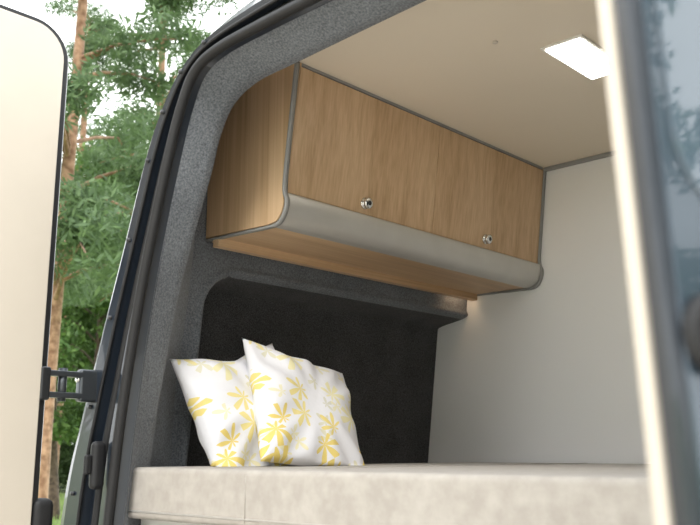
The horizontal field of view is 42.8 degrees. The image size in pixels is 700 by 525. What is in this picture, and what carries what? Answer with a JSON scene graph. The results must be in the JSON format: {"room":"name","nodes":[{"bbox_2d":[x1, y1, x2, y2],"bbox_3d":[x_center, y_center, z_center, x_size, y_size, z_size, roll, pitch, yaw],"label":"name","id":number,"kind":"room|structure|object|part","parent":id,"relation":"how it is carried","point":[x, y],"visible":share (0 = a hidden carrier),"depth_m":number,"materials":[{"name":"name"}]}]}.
{"room":"vehicle interior","nodes":[
{"label":"vehicle interior","id":0,"kind":"room"},
{"bbox_2d":[170,188,467,466],"bbox_3d":[-0.071,0.497,2.511,0.333,1.672,1.123,-11,-16,42],"label":"wall","id":1,"kind":"structure","parent":0,"point":[381,337],"depth_m":2.60,"materials":[{"name":"grey fabric"}]},
{"bbox_2d":[205,62,545,300],"bbox_3d":[0.134,-0.164,2.480,0.313,0.392,1.086,-11,-16,42],"label":"upper cabinet","id":2,"kind":"object","parent":1,"relation":"attached to","point":[313,168],"visible":0.99,"depth_m":2.24,"materials":[{"name":"brown wood"}]},
{"bbox_3d":[-0.230,-0.255,2.103,0.310,0.370,0.018,-11,-16,42],"label":"panel","id":3,"kind":"part","parent":2,"relation":"part of","materials":[{"name":"brown wood"}]},
{"bbox_3d":[0.044,-0.263,2.216,0.054,0.293,0.531,-11,-16,42],"label":"door","id":4,"kind":"part","parent":2,"relation":"part of","materials":[{"name":"brown wood"}]},
{"bbox_3d":[0.042,-0.145,2.184,0.021,0.029,0.028,-11,-16,42],"label":"knob","id":5,"kind":"part","parent":2,"relation":"part of","materials":[{"name":"silver metal"}]},
{"bbox_3d":[0.105,0.008,2.472,0.234,0.012,1.047,-11,-16,42],"label":"panel","id":6,"kind":"part","parent":2,"relation":"part of","materials":[{"name":"brown wood"}]},
{"bbox_3d":[0.206,-0.039,2.384,0.052,0.072,1.067,-11,-16,42],"label":"aluminium rail","id":7,"kind":"part","parent":2,"relation":"part of","materials":[{"name":"silver metal"}]},
{"bbox_3d":[0.394,-0.067,2.553,0.021,0.029,0.028,-11,-16,42],"label":"knob","id":8,"kind":"part","parent":2,"relation":"part of","materials":[{"name":"silver metal"}]},
{"bbox_3d":[0.407,-0.182,2.596,0.054,0.293,0.529,-11,-16,42],"label":"door","id":9,"kind":"part","parent":2,"relation":"part of","materials":[{"name":"brown wood"}]},
{"bbox_3d":[0.496,-0.093,2.865,0.310,0.370,0.018,-11,-16,42],"label":"panel","id":10,"kind":"part","parent":2,"relation":"part of","materials":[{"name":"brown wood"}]},
{"bbox_2d":[299,0,613,167],"bbox_3d":[0.673,-0.476,2.008,1.720,0.020,1.123,-11,-16,42],"label":"ceiling","id":11,"kind":"structure","parent":0,"point":[439,61],"depth_m":2.10,"materials":[{"name":"white"}]},
{"bbox_2d":[540,34,604,79],"bbox_3d":[0.534,-0.460,2.016,0.102,0.008,0.228,-11,-16,42],"label":"ceiling lamp","id":12,"kind":"object","parent":11,"relation":"attached to","point":[579,53],"depth_m":1.99,"materials":[{"name":"white plastic"}]},
{"bbox_2d":[428,156,647,463],"bbox_3d":[1.065,0.430,2.245,2.240,1.693,0.024,-11,-16,42],"label":"wall","id":13,"kind":"structure","parent":0,"point":[547,373],"depth_m":2.70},
{"bbox_2d":[544,151,613,171],"bbox_3d":[1.139,-0.393,2.322,1.440,0.011,0.016,-11,-16,42],"label":"trim","id":14,"kind":"structure","parent":13,"relation":"attached to","point":[611,153],"depth_m":2.71,"materials":[{"name":"grey plastic"}]},
{"bbox_3d":[0.652,1.175,1.634,2.040,0.020,1.185,-11,-16,42],"label":"floor","id":15,"kind":"structure","parent":0,"visible":0},
{"bbox_2d":[141,519,204,524],"bbox_3d":[0.625,0.835,1.680,1.925,0.665,1.250,-11,-16,42],"label":"platform","id":16,"kind":"object","parent":15,"relation":"on","point":[143,521],"visible":0.08,"depth_m":1.84,"materials":[{"name":"white wood"}]},
{"bbox_2d":[128,462,654,524],"bbox_3d":[0.599,0.453,1.739,1.772,0.104,1.277,-11,-16,42],"label":"mattress","id":17,"kind":"object","parent":16,"relation":"on","point":[460,493],"visible":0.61,"depth_m":1.43,"materials":[{"name":"beige fabric"}]},
{"bbox_2d":[170,344,287,466],"bbox_3d":[-0.239,0.322,2.083,0.161,0.298,0.385,-11,-16,41],"label":"throw pillow","id":18,"kind":"object","parent":17,"relation":"on","point":[218,395],"visible":0.56,"depth_m":1.98,"materials":[{"name":"white fabric"}]},
{"bbox_2d":[242,338,364,465],"bbox_3d":[-0.106,0.328,2.106,0.371,0.295,0.191,10,-15,-39],"label":"throw pillow","id":19,"kind":"object","parent":17,"relation":"on","point":[302,409],"visible":1,"depth_m":2.04,"materials":[{"name":"white fabric"}]},
{"label":"outside","id":20,"kind":"structure","parent":0,"visible":0},
{"bbox_2d":[52,483,66,524],"bbox_3d":[0.000,1.223,-0.260,120.000,0.001,120.000,-11,-16,42],"label":"lawn","id":21,"kind":"structure","parent":20,"point":[64,490],"depth_m":26.27,"materials":[{"name":"green plant"}]},
{"bbox_2d":[52,492,64,524],"bbox_3d":[-5.632,5.234,18.948,15.040,0.140,11.107,-11,-16,42],"label":"grass blades","id":22,"kind":"object","parent":21,"relation":"on","point":[60,493],"visible":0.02,"depth_m":19.11,"materials":[{"name":"green plant"}]},
{"bbox_2d":[58,439,74,490],"bbox_3d":[-10.021,5.821,29.490,4.035,3.421,4.110,-11,-16,42],"label":"bush","id":23,"kind":"object","parent":21,"relation":"on","point":[64,459],"visible":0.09,"depth_m":28.44,"materials":[{"name":"green plant"}]},
{"bbox_2d":[60,442,75,475],"bbox_3d":[-7.398,5.894,29.582,4.415,3.315,4.433,-11,-16,42],"label":"bush","id":24,"kind":"object","parent":21,"relation":"on","point":[73,445],"visible":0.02,"depth_m":29.63,"materials":[{"name":"green plant"}]},
{"bbox_2d":[48,249,105,519],"bbox_3d":[-5.817,1.941,17.620,4.332,6.153,4.414,-11,-16,42],"label":"oak tree","id":25,"kind":"object","parent":21,"relation":"on","point":[70,419],"visible":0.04,"depth_m":16.91,"materials":[{"name":"green plant"}]},
{"bbox_2d":[60,315,94,445],"bbox_3d":[-6.891,1.738,23.856,3.829,9.131,3.423,6,-13,-26],"label":"oak tree","id":26,"kind":"object","parent":21,"relation":"on","point":[89,348],"visible":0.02,"depth_m":22.52,"materials":[{"name":"green plant"}]},
{"bbox_2d":[41,0,132,467],"bbox_3d":[-6.591,-0.564,21.500,2.892,12.652,3.937,0,-12,1],"label":"pine tree","id":27,"kind":"object","parent":21,"relation":"on","point":[83,131],"visible":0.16,"depth_m":21.93,"materials":[{"name":"green plant"}]},
{"bbox_2d":[55,103,151,392],"bbox_3d":[-4.573,0.879,16.834,3.459,7.891,3.687,5,-13,-20],"label":"oak tree","id":28,"kind":"object","parent":21,"relation":"on","point":[103,308],"visible":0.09,"depth_m":16.08,"materials":[{"name":"green plant"}]},
{"bbox_2d":[38,0,212,497],"bbox_3d":[-3.014,-1.262,10.406,3.730,9.405,3.602,-6,-13,25],"label":"pine tree","id":29,"kind":"object","parent":21,"relation":"on","point":[87,228],"visible":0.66,"depth_m":9.99,"materials":[{"name":"green plant"}]},
{"bbox_2d":[64,0,244,308],"bbox_3d":[-3.189,-1.088,15.166,3.152,11.046,3.931,4,-13,-18],"label":"pine tree","id":30,"kind":"object","parent":21,"relation":"on","point":[175,6],"visible":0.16,"depth_m":15.16,"materials":[{"name":"green plant"}]},
{"bbox_2d":[0,0,699,524],"bbox_3d":[1.217,0.654,2.364,2.307,2.183,5.361,-11,-16,42],"label":"camper van","id":31,"kind":"object","parent":21,"relation":"on","point":[651,48],"visible":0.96,"depth_m":1.79,"materials":[{"name":"grey metal"}]},
{"bbox_3d":[-0.597,0.274,1.843,0.022,0.012,0.095,-11,-16,42],"label":"hinge arm","id":32,"kind":"part","parent":31,"relation":"part of","materials":[{"name":"metal"}]},
{"bbox_3d":[-0.597,0.231,1.852,0.022,0.012,0.095,-11,-16,42],"label":"hinge arm","id":33,"kind":"part","parent":31,"relation":"part of","materials":[{"name":"metal"}]},
{"bbox_3d":[0.446,-0.359,0.546,0.704,0.750,0.002,4,-13,-16],"label":"door glass","id":34,"kind":"part","parent":31,"relation":"part of","materials":[{"name":"clear glass"}]}
]}

